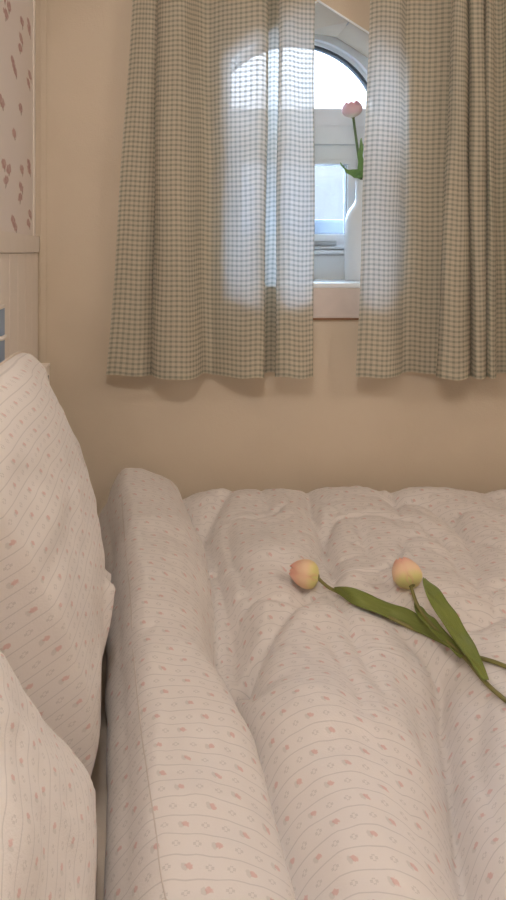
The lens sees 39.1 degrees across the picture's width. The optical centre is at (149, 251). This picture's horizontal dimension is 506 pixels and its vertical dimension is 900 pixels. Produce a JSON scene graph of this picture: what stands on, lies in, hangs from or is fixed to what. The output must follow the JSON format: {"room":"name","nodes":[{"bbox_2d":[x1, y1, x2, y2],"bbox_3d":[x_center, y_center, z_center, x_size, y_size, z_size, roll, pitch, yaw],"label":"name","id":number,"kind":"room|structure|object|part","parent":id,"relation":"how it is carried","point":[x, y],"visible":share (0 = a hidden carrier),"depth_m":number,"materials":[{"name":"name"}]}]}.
{"room":"bedroom","nodes":[
{"label":"bedroom","id":0,"kind":"room"},
{"bbox_2d":[0,0,32,234],"bbox_3d":[-0.320,0.100,0.350,0.060,2.200,3.400,0,0,0],"label":"wall","id":1,"kind":"structure","parent":0,"point":[16,16],"depth_m":1.52,"materials":[{"name":"paper"}]},
{"bbox_2d":[0,305,6,362],"bbox_3d":[-0.272,0.249,1.186,0.015,0.301,0.260,0,0,0],"label":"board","id":2,"kind":"object","parent":1,"relation":"attached to","point":[3,336],"visible":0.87,"depth_m":1.30,"materials":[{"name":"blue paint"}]},
{"bbox_2d":[0,253,37,359],"bbox_3d":[-0.286,0.601,0.738,0.012,1.198,2.021,0,0,0],"label":"wall panel","id":3,"kind":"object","parent":1,"relation":"attached to","point":[18,271],"depth_m":1.51,"materials":[{"name":"white wood"}]},
{"bbox_2d":[0,231,38,252],"bbox_3d":[-0.284,-0.019,0.774,0.016,0.041,1.949,0,0,0],"label":"trim","id":4,"kind":"structure","parent":1,"relation":"attached to","point":[10,242],"depth_m":1.47,"materials":[{"name":"beige paint"}]},
{"bbox_2d":[33,0,34,235],"bbox_3d":[-0.288,-0.520,1.740,0.004,0.960,0.017,0,0,0],"label":"trim","id":5,"kind":"structure","parent":1,"relation":"attached to","point":[33,0],"depth_m":1.73,"materials":[{"name":"beige paint"}]},
{"bbox_2d":[35,0,505,517],"bbox_3d":[0.880,0.100,1.905,2.340,2.200,0.310,0,0,0],"label":"wall","id":6,"kind":"structure","parent":0,"point":[333,427],"depth_m":1.75,"materials":[{"name":"paint"}]},
{"bbox_2d":[40,0,46,362],"bbox_3d":[-0.266,0.100,1.748,0.016,2.200,0.004,0,0,0],"label":"trim","id":7,"kind":"structure","parent":6,"relation":"attached to","point":[43,3],"depth_m":1.75,"materials":[{"name":"paint"}]},
{"bbox_2d":[313,318,358,319],"bbox_3d":[0.420,0.167,1.746,0.437,0.004,0.006,0,0,0],"label":"trim","id":8,"kind":"structure","parent":6,"relation":"attached to","point":[313,318],"depth_m":1.74,"materials":[{"name":"brown wood"}]},
{"bbox_2d":[313,288,359,317],"bbox_3d":[0.420,0.128,1.747,0.439,0.075,0.004,0,0,0],"label":"trim","id":9,"kind":"structure","parent":6,"relation":"attached to","point":[327,302],"depth_m":1.75,"materials":[{"name":"paint"}]},
{"bbox_2d":[313,279,359,287],"bbox_3d":[0.420,0.084,1.877,0.455,0.012,0.266,0,0,0],"label":"windowsill","id":10,"kind":"structure","parent":6,"relation":"attached to","point":[318,283],"depth_m":1.74,"materials":[{"name":"white paint"}]},
{"bbox_2d":[344,180,362,280],"bbox_3d":[0.580,-0.059,1.905,0.098,0.272,0.098,0,0,0],"label":"vase","id":11,"kind":"object","parent":10,"relation":"on","point":[353,222],"visible":0.48,"depth_m":1.88,"materials":[{"name":"white ceramic"}]},
{"bbox_2d":[340,100,362,179],"bbox_3d":[0.543,-0.287,1.878,0.059,0.247,0.083,0,0,20],"label":"tulip","id":12,"kind":"object","parent":11,"relation":"in","point":[352,109],"visible":0.96,"depth_m":1.88,"materials":[{"name":"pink plant"}]},
{"bbox_3d":[0.564,-0.265,1.902,0.034,0.203,0.009,0,0,-17],"label":"stem","id":13,"kind":"part","parent":12,"relation":"part of","materials":[{"name":"green plant"}]},
{"bbox_2d":[314,34,367,278],"bbox_3d":[0.420,-0.294,2.030,0.624,0.746,0.060,0,0,0],"label":"window","id":14,"kind":"structure","parent":6,"relation":"in","point":[334,138],"depth_m":2.02,"materials":[{"name":"white paint"}]},
{"bbox_2d":[314,219,342,233],"bbox_3d":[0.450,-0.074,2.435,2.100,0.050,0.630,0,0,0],"label":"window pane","id":15,"kind":"structure","parent":14,"relation":"attached to","point":[322,226],"depth_m":2.12,"materials":[{"name":"clear glass"}]},
{"bbox_3d":[0.417,0.035,2.036,0.367,0.087,0.048,0,0,0],"label":"panel","id":16,"kind":"part","parent":14,"relation":"part of","materials":[{"name":"white paint"}]},
{"bbox_3d":[0.417,-0.137,2.035,0.350,0.256,0.050,0,0,0],"label":"sash frame","id":17,"kind":"part","parent":14,"relation":"part of","materials":[{"name":"white paint"}]},
{"bbox_3d":[0.420,-0.294,2.035,0.624,0.746,0.050,0,0,0],"label":"frame","id":18,"kind":"part","parent":14,"relation":"part of","materials":[{"name":"white paint"}]},
{"bbox_2d":[315,0,368,33],"bbox_3d":[0.420,-0.283,1.893,0.604,0.732,0.293,0,0,0],"label":"trim","id":19,"kind":"structure","parent":6,"relation":"attached to","point":[319,1],"depth_m":1.75,"materials":[{"name":"white paint"}]},
{"bbox_3d":[0.420,-0.683,1.721,1.240,0.013,0.056,0,0,0],"label":"curtain rod","id":20,"kind":"object","parent":6,"relation":"attached to","visible":0},
{"bbox_2d":[106,0,314,379],"bbox_3d":[0.146,-0.187,1.688,0.506,0.977,0.092,0,0,0],"label":"curtain","id":21,"kind":"object","parent":20,"relation":"hanging from","point":[214,261],"visible":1,"depth_m":1.68,"materials":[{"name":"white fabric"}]},
{"bbox_2d":[356,0,505,379],"bbox_3d":[0.743,-0.187,1.687,0.500,0.977,0.102,0,0,0],"label":"curtain","id":22,"kind":"object","parent":20,"relation":"hanging from","point":[433,275],"visible":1,"depth_m":1.68,"materials":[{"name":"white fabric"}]},
{"bbox_3d":[0.880,1.230,0.320,2.460,0.060,3.460,0,0,0],"label":"floor","id":23,"kind":"structure","parent":0,"visible":0},
{"bbox_2d":[41,363,49,382],"bbox_3d":[0.768,0.730,0.936,2.084,0.941,1.577,0,0,0],"label":"frame","id":24,"kind":"object","parent":23,"relation":"on","point":[46,365],"visible":0.16,"depth_m":1.61,"materials":[{"name":"beige paint"}]},
{"bbox_3d":[-0.253,0.733,1.610,0.038,0.935,0.050,0,0,0],"label":"post","id":25,"kind":"part","parent":24,"relation":"part of","materials":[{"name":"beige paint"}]},
{"bbox_2d":[91,645,106,899],"bbox_3d":[0.775,0.790,0.981,2.008,0.180,1.526,0,0,0],"label":"mattress","id":26,"kind":"object","parent":24,"relation":"on","point":[98,777],"visible":0.02,"depth_m":0.91,"materials":[{"name":"fabric"}]},
{"bbox_2d":[0,651,96,899],"bbox_3d":[-0.110,0.486,0.500,0.141,0.372,0.568,0,0,0],"label":"pillow","id":27,"kind":"object","parent":26,"relation":"on","point":[48,825],"visible":1,"depth_m":0.51,"materials":[{"name":"fabric"}]},
{"bbox_2d":[0,351,114,777],"bbox_3d":[-0.146,0.414,0.955,0.199,0.524,0.848,0,0,0],"label":"pillow","id":28,"kind":"object","parent":26,"relation":"on","point":[57,591],"visible":0.87,"depth_m":0.77,"materials":[{"name":"fabric"}]},
{"bbox_2d":[99,468,505,899],"bbox_3d":[0.816,0.604,1.002,1.887,0.190,1.479,0,0,0],"label":"duvet","id":29,"kind":"object","parent":26,"relation":"on","point":[270,737],"visible":0.95,"depth_m":0.94,"materials":[{"name":"white fabric"}]},
{"bbox_2d":[289,559,505,668],"bbox_3d":[0.423,0.583,1.130,0.433,0.070,0.064,0,0,42],"label":"tulip","id":30,"kind":"object","parent":29,"relation":"on","point":[304,572],"visible":0.94,"depth_m":1.17,"materials":[{"name":"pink plant"}]},
{"bbox_2d":[392,557,505,702],"bbox_3d":[0.469,0.573,1.048,0.050,0.079,0.386,0,0,-9],"label":"tulip","id":31,"kind":"object","parent":29,"relation":"on","point":[406,573],"visible":1,"depth_m":1.11,"materials":[{"name":"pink plant"}]},
{"bbox_3d":[0.466,0.589,1.027,0.022,0.048,0.346,0,0,-9],"label":"stem","id":32,"kind":"part","parent":31,"relation":"part of","materials":[{"name":"green plant"}]}
]}

